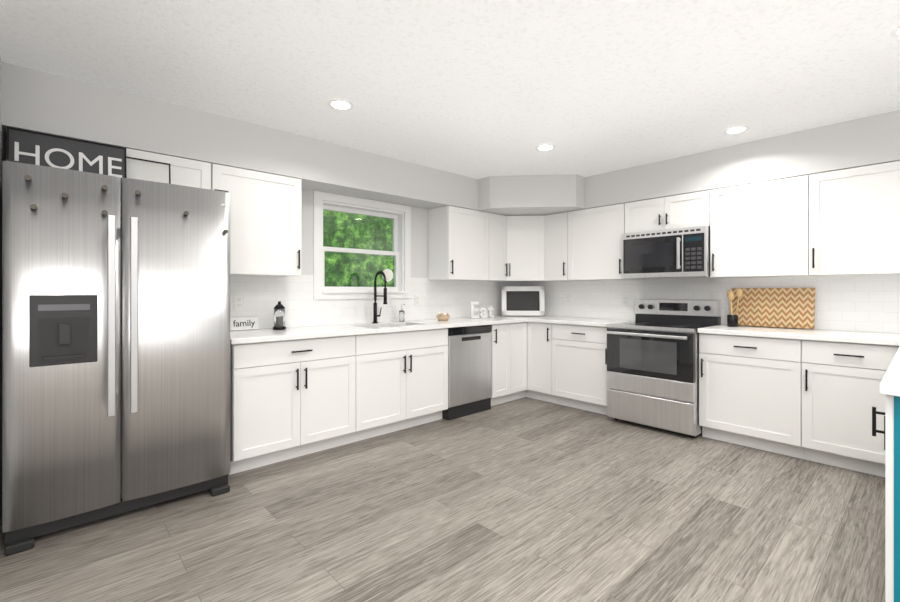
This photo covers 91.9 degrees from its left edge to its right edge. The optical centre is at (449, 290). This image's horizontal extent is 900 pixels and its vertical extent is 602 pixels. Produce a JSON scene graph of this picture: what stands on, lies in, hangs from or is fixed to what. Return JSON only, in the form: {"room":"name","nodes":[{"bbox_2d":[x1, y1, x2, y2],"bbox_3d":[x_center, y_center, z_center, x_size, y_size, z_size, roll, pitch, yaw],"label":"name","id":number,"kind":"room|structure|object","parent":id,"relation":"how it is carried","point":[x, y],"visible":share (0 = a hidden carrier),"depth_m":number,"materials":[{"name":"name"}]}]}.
{"room":"kitchen","nodes":[
{"label":"kitchen","id":0,"kind":"room"},
{"bbox_2d":[0,57,5,524],"bbox_3d":[-2.335,0.000,2.154,0.145,2.440,0.950,0,0,-42],"label":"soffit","id":1,"kind":"structure","parent":0,"point":[2,147],"depth_m":2.31,"materials":[{"name":"white paint"}]},
{"bbox_2d":[6,140,499,329],"bbox_3d":[-1.620,0.000,3.549,7.300,2.440,0.150,0,0,-42],"label":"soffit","id":2,"kind":"structure","parent":0,"point":[419,242],"depth_m":4.55,"materials":[{"name":"white paint"}]},
{"bbox_2d":[126,148,210,189],"bbox_3d":[-2.101,-0.760,2.784,0.959,0.240,0.326,0,0,-42],"label":"upper cabinet","id":3,"kind":"object","parent":2,"relation":"attached to","point":[190,173],"visible":0.25,"depth_m":2.82,"materials":[{"name":"white paint"}]},
{"bbox_2d":[211,164,300,276],"bbox_3d":[-1.496,-0.500,3.312,0.634,0.760,0.360,0,0,-42],"label":"upper cabinet","id":4,"kind":"object","parent":2,"relation":"attached to","point":[265,224],"visible":0.75,"depth_m":3.22,"materials":[{"name":"white paint"}]},
{"bbox_2d":[313,191,410,299],"bbox_3d":[-0.840,-0.403,4.214,1.060,0.955,0.155,0,0,-42],"label":"window","id":5,"kind":"structure","parent":2,"relation":"in","point":[401,242],"depth_m":4.20,"materials":[{"name":"white"}]},
{"bbox_2d":[382,269,392,281],"bbox_3d":[-0.630,-0.160,4.407,0.130,0.130,0.011,0,0,-42],"label":"round sign","id":6,"kind":"object","parent":5,"relation":"hanging from","point":[388,273],"visible":0.69,"depth_m":4.41,"materials":[{"name":"white"}]},
{"bbox_2d":[230,275,517,328],"bbox_3d":[-0.495,0.084,4.467,3.800,0.448,0.006,0,0,-42],"label":"tile backsplash","id":7,"kind":"structure","parent":2,"relation":"attached to","point":[261,294],"depth_m":4.04,"materials":[{"name":"white tile"}]},
{"bbox_2d":[234,295,242,309],"bbox_3d":[-1.652,0.090,3.405,0.070,0.114,0.007,0,0,-42],"label":"electrical outlet plate","id":8,"kind":"object","parent":7,"relation":"attached to","point":[238,302],"visible":1,"depth_m":3.40,"materials":[{"name":"white plastic"}]},
{"bbox_2d":[415,295,419,305],"bbox_3d":[-0.343,0.100,4.596,0.070,0.114,0.007,0,0,-42],"label":"electrical outlet plate","id":9,"kind":"object","parent":7,"relation":"attached to","point":[417,300],"visible":1,"depth_m":4.59,"materials":[{"name":"white plastic"}]},
{"bbox_2d":[428,205,488,280],"bbox_3d":[0.111,-0.500,4.774,0.609,0.760,0.360,0,0,-42],"label":"upper cabinet","id":10,"kind":"object","parent":2,"relation":"attached to","point":[458,243],"visible":0.92,"depth_m":4.62,"materials":[{"name":"white paint"}]},
{"bbox_2d":[480,213,507,280],"bbox_3d":[0.451,-0.500,5.083,0.307,0.760,0.360,0,0,-42],"label":"upper cabinet","id":11,"kind":"object","parent":2,"relation":"attached to","point":[498,267],"visible":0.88,"depth_m":4.98,"materials":[{"name":"white paint"}]},
{"bbox_2d":[501,215,543,281],"bbox_3d":[0.885,-0.500,5.293,0.638,0.760,0.633,0,0,-42],"label":"upper cabinet","id":12,"kind":"object","parent":2,"relation":"attached to","point":[525,248],"visible":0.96,"depth_m":5.07,"materials":[{"name":"white paint"}]},
{"bbox_2d":[518,274,899,332],"bbox_3d":[2.127,0.084,4.403,0.006,0.448,3.570,0,0,-42],"label":"tile backsplash","id":13,"kind":"structure","parent":2,"relation":"attached to","point":[865,303],"depth_m":3.91,"materials":[{"name":"white tile"}]},
{"bbox_2d":[622,295,627,305],"bbox_3d":[1.877,0.100,4.668,0.007,0.114,0.070,0,0,-42],"label":"electrical outlet plate","id":14,"kind":"object","parent":13,"relation":"attached to","point":[624,300],"visible":1,"depth_m":4.67,"materials":[{"name":"white plastic"}]},
{"bbox_2d":[0,397,884,601],"bbox_3d":[0.685,1.270,1.015,7.300,0.100,7.300,0,0,-42],"label":"floor","id":15,"kind":"structure","parent":0,"point":[525,499],"depth_m":2.24,"materials":[{"name":"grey wood"}]},
{"bbox_2d":[2,159,229,555],"bbox_3d":[-1.925,0.304,2.579,0.974,1.832,0.815,0,0,-42],"label":"refrigerator","id":16,"kind":"object","parent":15,"relation":"on","point":[115,345],"visible":1,"depth_m":2.24,"materials":[{"name":"grey metal"}]},
{"bbox_2d":[7,127,126,178],"bbox_3d":[-2.114,-0.727,2.428,0.500,0.250,0.021,0,-5,-42],"label":"home sign","id":17,"kind":"object","parent":16,"relation":"on","point":[38,148],"visible":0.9,"depth_m":2.41,"materials":[{"name":"grey wood"}]},
{"bbox_2d":[126,156,170,183],"bbox_3d":[-1.882,-0.706,2.678,0.280,0.208,0.008,0,-4,-42],"label":"sign frame","id":18,"kind":"object","parent":16,"relation":"on","point":[155,162],"visible":0.33,"depth_m":2.73,"materials":[{"name":"black metal"}]},
{"bbox_2d":[229,335,355,474],"bbox_3d":[-1.264,0.782,3.336,0.899,0.874,0.635,0,0,-42],"label":"base cabinet","id":19,"kind":"object","parent":15,"relation":"on","point":[290,399],"visible":0.92,"depth_m":3.08,"materials":[{"name":"white paint"}]},
{"bbox_2d":[230,271,529,344],"bbox_3d":[-0.245,0.177,4.260,3.686,0.733,0.632,0,0,-42],"label":"countertop","id":20,"kind":"structure","parent":19,"relation":"on","point":[292,333],"depth_m":3.67,"materials":[{"name":"white stone"}]},
{"bbox_2d":[230,317,258,330],"bbox_3d":[-1.611,0.255,3.405,0.220,0.100,0.014,0,-10,-42],"label":"family sign","id":21,"kind":"object","parent":20,"relation":"on","point":[244,323],"visible":1,"depth_m":3.40,"materials":[{"name":"white"}]},
{"bbox_2d":[273,301,285,329],"bbox_3d":[-1.358,0.194,3.469,0.100,0.224,0.100,0,0,-42],"label":"decorative lantern","id":22,"kind":"object","parent":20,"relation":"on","point":[279,315],"visible":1,"depth_m":3.43,"materials":[{"name":"black metal"}]},
{"bbox_2d":[372,271,387,323],"bbox_3d":[-0.644,0.059,4.111,0.098,0.499,0.218,0,0,-42],"label":"faucet","id":23,"kind":"object","parent":20,"relation":"on","point":[375,315],"depth_m":4.14,"materials":[{"name":"black metal"}]},
{"bbox_2d":[399,304,404,321],"bbox_3d":[-0.476,0.217,4.342,0.056,0.178,0.073,0,0,-42],"label":"soap dispenser","id":24,"kind":"object","parent":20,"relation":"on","point":[401,315],"visible":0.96,"depth_m":4.33,"materials":[{"name":"clear glass"}]},
{"bbox_2d":[436,312,449,320],"bbox_3d":[-0.071,0.261,4.505,0.150,0.092,0.150,0,0,-42],"label":"decorative basket","id":25,"kind":"object","parent":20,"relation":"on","point":[443,316],"visible":1,"depth_m":4.46,"materials":[{"name":"beige wicker"}]},
{"bbox_2d":[470,302,478,317],"bbox_3d":[0.278,0.212,4.889,0.111,0.185,0.028,0,0,-32],"label":"decorative piece","id":26,"kind":"object","parent":20,"relation":"on","point":[472,310],"visible":1,"depth_m":4.86,"materials":[{"name":"white"}]},
{"bbox_2d":[479,307,487,317],"bbox_3d":[0.380,0.247,4.956,0.100,0.120,0.028,0,0,-32],"label":"decorative piece","id":27,"kind":"object","parent":20,"relation":"on","point":[483,314],"visible":0.88,"depth_m":4.94,"materials":[{"name":"white"}]},
{"bbox_2d":[487,305,493,317],"bbox_3d":[0.466,0.234,5.008,0.088,0.146,0.028,0,0,-32],"label":"decorative piece","id":28,"kind":"object","parent":20,"relation":"on","point":[490,308],"visible":0.92,"depth_m":5.00,"materials":[{"name":"white"}]},
{"bbox_2d":[501,286,544,315],"bbox_3d":[0.887,0.121,5.298,0.520,0.360,0.033,0,-8,3],"label":"microwave","id":29,"kind":"object","parent":20,"relation":"on","point":[522,300],"visible":1,"depth_m":5.30,"materials":[{"name":"white plastic"}]},
{"bbox_2d":[350,327,447,442],"bbox_3d":[-0.569,0.782,3.969,0.979,0.874,0.635,0,0,-42],"label":"base cabinet","id":30,"kind":"object","parent":15,"relation":"on","point":[401,380],"visible":0.81,"depth_m":3.72,"materials":[{"name":"white paint"}]},
{"bbox_2d":[442,325,491,419],"bbox_3d":[0.014,0.784,4.509,0.596,0.872,0.608,0,0,-42],"label":"dishwasher","id":31,"kind":"object","parent":15,"relation":"on","point":[469,370],"visible":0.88,"depth_m":4.28,"materials":[{"name":"grey metal"}]},
{"bbox_2d":[491,322,526,405],"bbox_3d":[0.461,0.782,4.906,0.584,0.874,0.635,0,0,-42],"label":"base cabinet","id":32,"kind":"object","parent":15,"relation":"on","point":[509,361],"visible":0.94,"depth_m":4.69,"materials":[{"name":"white paint"}]},
{"bbox_2d":[521,322,531,397],"bbox_3d":[0.888,0.782,5.318,0.601,0.874,0.601,0,0,-42],"label":"base cabinet","id":33,"kind":"object","parent":15,"relation":"on","point":[526,393],"visible":0.12,"depth_m":4.95,"materials":[{"name":"white paint"}]},
{"bbox_2d":[528,322,555,403],"bbox_3d":[1.187,0.782,4.963,0.635,0.874,0.323,0,0,-42],"label":"base cabinet","id":34,"kind":"object","parent":15,"relation":"on","point":[540,361],"visible":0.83,"depth_m":4.78,"materials":[{"name":"white paint"}]},
{"bbox_2d":[552,324,608,414],"bbox_3d":[1.521,0.782,4.597,0.635,0.874,0.666,0,0,-42],"label":"base cabinet","id":35,"kind":"object","parent":15,"relation":"on","point":[579,366],"visible":0.6,"depth_m":4.42,"materials":[{"name":"white paint"}]},
{"bbox_2d":[530,316,634,326],"bbox_3d":[1.422,0.326,4.705,0.623,0.035,0.953,0,0,-42],"label":"countertop","id":36,"kind":"structure","parent":35,"relation":"on","point":[599,322],"depth_m":4.55,"materials":[{"name":"white stone"}]},
{"bbox_2d":[606,299,720,437],"bbox_3d":[1.953,0.652,4.022,0.753,1.134,0.760,0,0,-42],"label":"range oven","id":37,"kind":"object","parent":15,"relation":"on","point":[653,364],"visible":0.96,"depth_m":3.83,"materials":[{"name":"silver metal"}]},
{"bbox_2d":[699,333,803,458],"bbox_3d":[2.485,0.782,3.537,0.635,0.874,0.666,0,0,-42],"label":"base cabinet","id":38,"kind":"object","parent":15,"relation":"on","point":[750,391],"visible":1,"depth_m":3.33,"materials":[{"name":"white paint"}]},
{"bbox_2d":[697,325,897,344],"bbox_3d":[2.649,0.326,3.356,0.623,0.035,1.153,0,0,-42],"label":"countertop","id":39,"kind":"structure","parent":38,"relation":"on","point":[877,338],"depth_m":3.17,"materials":[{"name":"white stone"}]},
{"bbox_2d":[727,288,741,326],"bbox_3d":[2.446,0.142,3.752,0.090,0.329,0.124,0,0,-42],"label":"utensil holder","id":40,"kind":"object","parent":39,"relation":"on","point":[732,320],"visible":0.98,"depth_m":3.73,"materials":[{"name":"black ceramic"}]},
{"bbox_2d":[731,288,814,328],"bbox_3d":[2.708,0.139,3.681,0.024,0.330,0.580,12,-8,-42],"label":"cutting board","id":41,"kind":"object","parent":39,"relation":"on","point":[780,307],"visible":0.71,"depth_m":3.64,"materials":[{"name":"brown wood"}]},
{"bbox_2d":[802,340,898,476],"bbox_3d":[2.880,0.782,3.103,0.635,0.874,0.504,0,0,-42],"label":"base cabinet","id":42,"kind":"object","parent":15,"relation":"on","point":[841,394],"visible":0.88,"depth_m":2.94,"materials":[{"name":"white paint"}]},
{"bbox_2d":[880,395,899,601],"bbox_3d":[1.916,0.782,1.467,0.670,0.874,0.606,0,0,-42],"label":"base cabinet","id":43,"kind":"object","parent":15,"relation":"on","point":[891,431],"depth_m":1.46,"materials":[{"name":"teal paint"}]},
{"bbox_2d":[880,333,899,396],"bbox_3d":[2.580,0.326,2.040,2.496,0.035,0.680,0,0,-42],"label":"countertop","id":44,"kind":"structure","parent":43,"relation":"on","point":[890,384],"depth_m":1.55,"materials":[{"name":"white stone"}]},
{"bbox_2d":[0,0,899,178],"bbox_3d":[0.685,-1.270,1.015,7.300,0.100,7.300,0,0,-42],"label":"ceiling","id":45,"kind":"structure","parent":0,"point":[477,89],"depth_m":2.38,"materials":[{"name":"white paint"}]},
{"bbox_2d":[2,62,507,215],"bbox_3d":[-0.857,-1.052,3.921,4.419,0.336,0.326,0,0,-42],"label":"soffit","id":46,"kind":"structure","parent":45,"relation":"attached to","point":[33,100],"depth_m":2.99,"materials":[{"name":"white paint"}]},
{"bbox_2d":[327,100,353,110],"bbox_3d":[-0.715,-1.217,2.851,0.170,0.002,0.170,0,0,-42],"label":"recessed light","id":47,"kind":"object","parent":45,"relation":"in","point":[342,105],"visible":1,"depth_m":2.85,"materials":[{"name":"white"}]},
{"bbox_2d":[478,174,584,215],"bbox_3d":[0.877,-1.052,4.715,0.784,0.336,0.834,0,0,-42],"label":"soffit","id":48,"kind":"structure","parent":45,"relation":"attached to","point":[531,195],"depth_m":4.61,"materials":[{"name":"white paint"}]},
{"bbox_2d":[535,144,555,150],"bbox_3d":[0.812,-1.217,3.699,0.170,0.002,0.170,0,0,-42],"label":"recessed light","id":49,"kind":"object","parent":45,"relation":"in","point":[548,147],"visible":1,"depth_m":3.69,"materials":[{"name":"white"}]},
{"bbox_2d":[547,110,899,214],"bbox_3d":[2.268,-1.052,4.011,0.326,0.336,4.400,0,0,-42],"label":"soffit","id":50,"kind":"structure","parent":45,"relation":"attached to","point":[868,141],"depth_m":3.52,"materials":[{"name":"white paint"}]},
{"bbox_2d":[544,212,578,280],"bbox_3d":[1.304,-0.500,5.039,0.360,0.760,0.317,0,0,-42],"label":"upper cabinet","id":51,"kind":"object","parent":50,"relation":"attached to","point":[555,247],"visible":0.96,"depth_m":4.94,"materials":[{"name":"white paint"}]},
{"bbox_2d":[568,203,638,280],"bbox_3d":[1.629,-0.500,4.682,0.360,0.760,0.646,0,0,-42],"label":"upper cabinet","id":52,"kind":"object","parent":50,"relation":"attached to","point":[595,243],"visible":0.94,"depth_m":4.58,"materials":[{"name":"white paint"}]},
{"bbox_2d":[625,190,709,233],"bbox_3d":[2.105,-0.723,4.159,0.360,0.315,0.763,0,0,-42],"label":"upper cabinet","id":53,"kind":"object","parent":50,"relation":"attached to","point":[679,211],"visible":0.79,"depth_m":4.03,"materials":[{"name":"white paint"}]},
{"bbox_2d":[622,226,714,278],"bbox_3d":[2.072,-0.344,4.130,0.435,0.437,0.754,0,0,-42],"label":"microwave","id":54,"kind":"object","parent":53,"relation":"attached to","point":[674,253],"visible":1,"depth_m":3.97,"materials":[{"name":"silver metal"}]},
{"bbox_2d":[710,175,811,277],"bbox_3d":[2.587,-0.500,3.630,0.360,0.760,0.666,0,0,-42],"label":"upper cabinet","id":55,"kind":"object","parent":50,"relation":"attached to","point":[760,229],"visible":0.92,"depth_m":3.51,"materials":[{"name":"white paint"}]},
{"bbox_2d":[809,161,899,275],"bbox_3d":[3.037,-0.500,3.135,0.360,0.760,0.669,0,0,-42],"label":"upper cabinet","id":56,"kind":"object","parent":50,"relation":"attached to","point":[854,221],"visible":0.98,"depth_m":3.10,"materials":[{"name":"white paint"}]},
{"bbox_2d":[723,126,749,133],"bbox_3d":[2.166,-1.217,3.296,0.170,0.002,0.170,0,0,-42],"label":"recessed light","id":57,"kind":"object","parent":45,"relation":"in","point":[738,129],"visible":1,"depth_m":3.30,"materials":[{"name":"white"}]},
{"bbox_2d":[890,26,899,37],"bbox_3d":[2.148,-1.217,2.008,0.170,0.002,0.170,0,0,-42],"label":"recessed light","id":58,"kind":"object","parent":45,"relation":"in","point":[895,33],"visible":1,"depth_m":2.06,"materials":[{"name":"white"}]},
{"label":"outside","id":59,"kind":"structure","parent":0,"visible":0},
{"bbox_2d":[323,210,393,286],"bbox_3d":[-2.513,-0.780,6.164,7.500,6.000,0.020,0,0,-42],"label":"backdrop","id":60,"kind":"structure","parent":59,"point":[359,266],"depth_m":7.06,"materials":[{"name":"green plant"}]}
]}

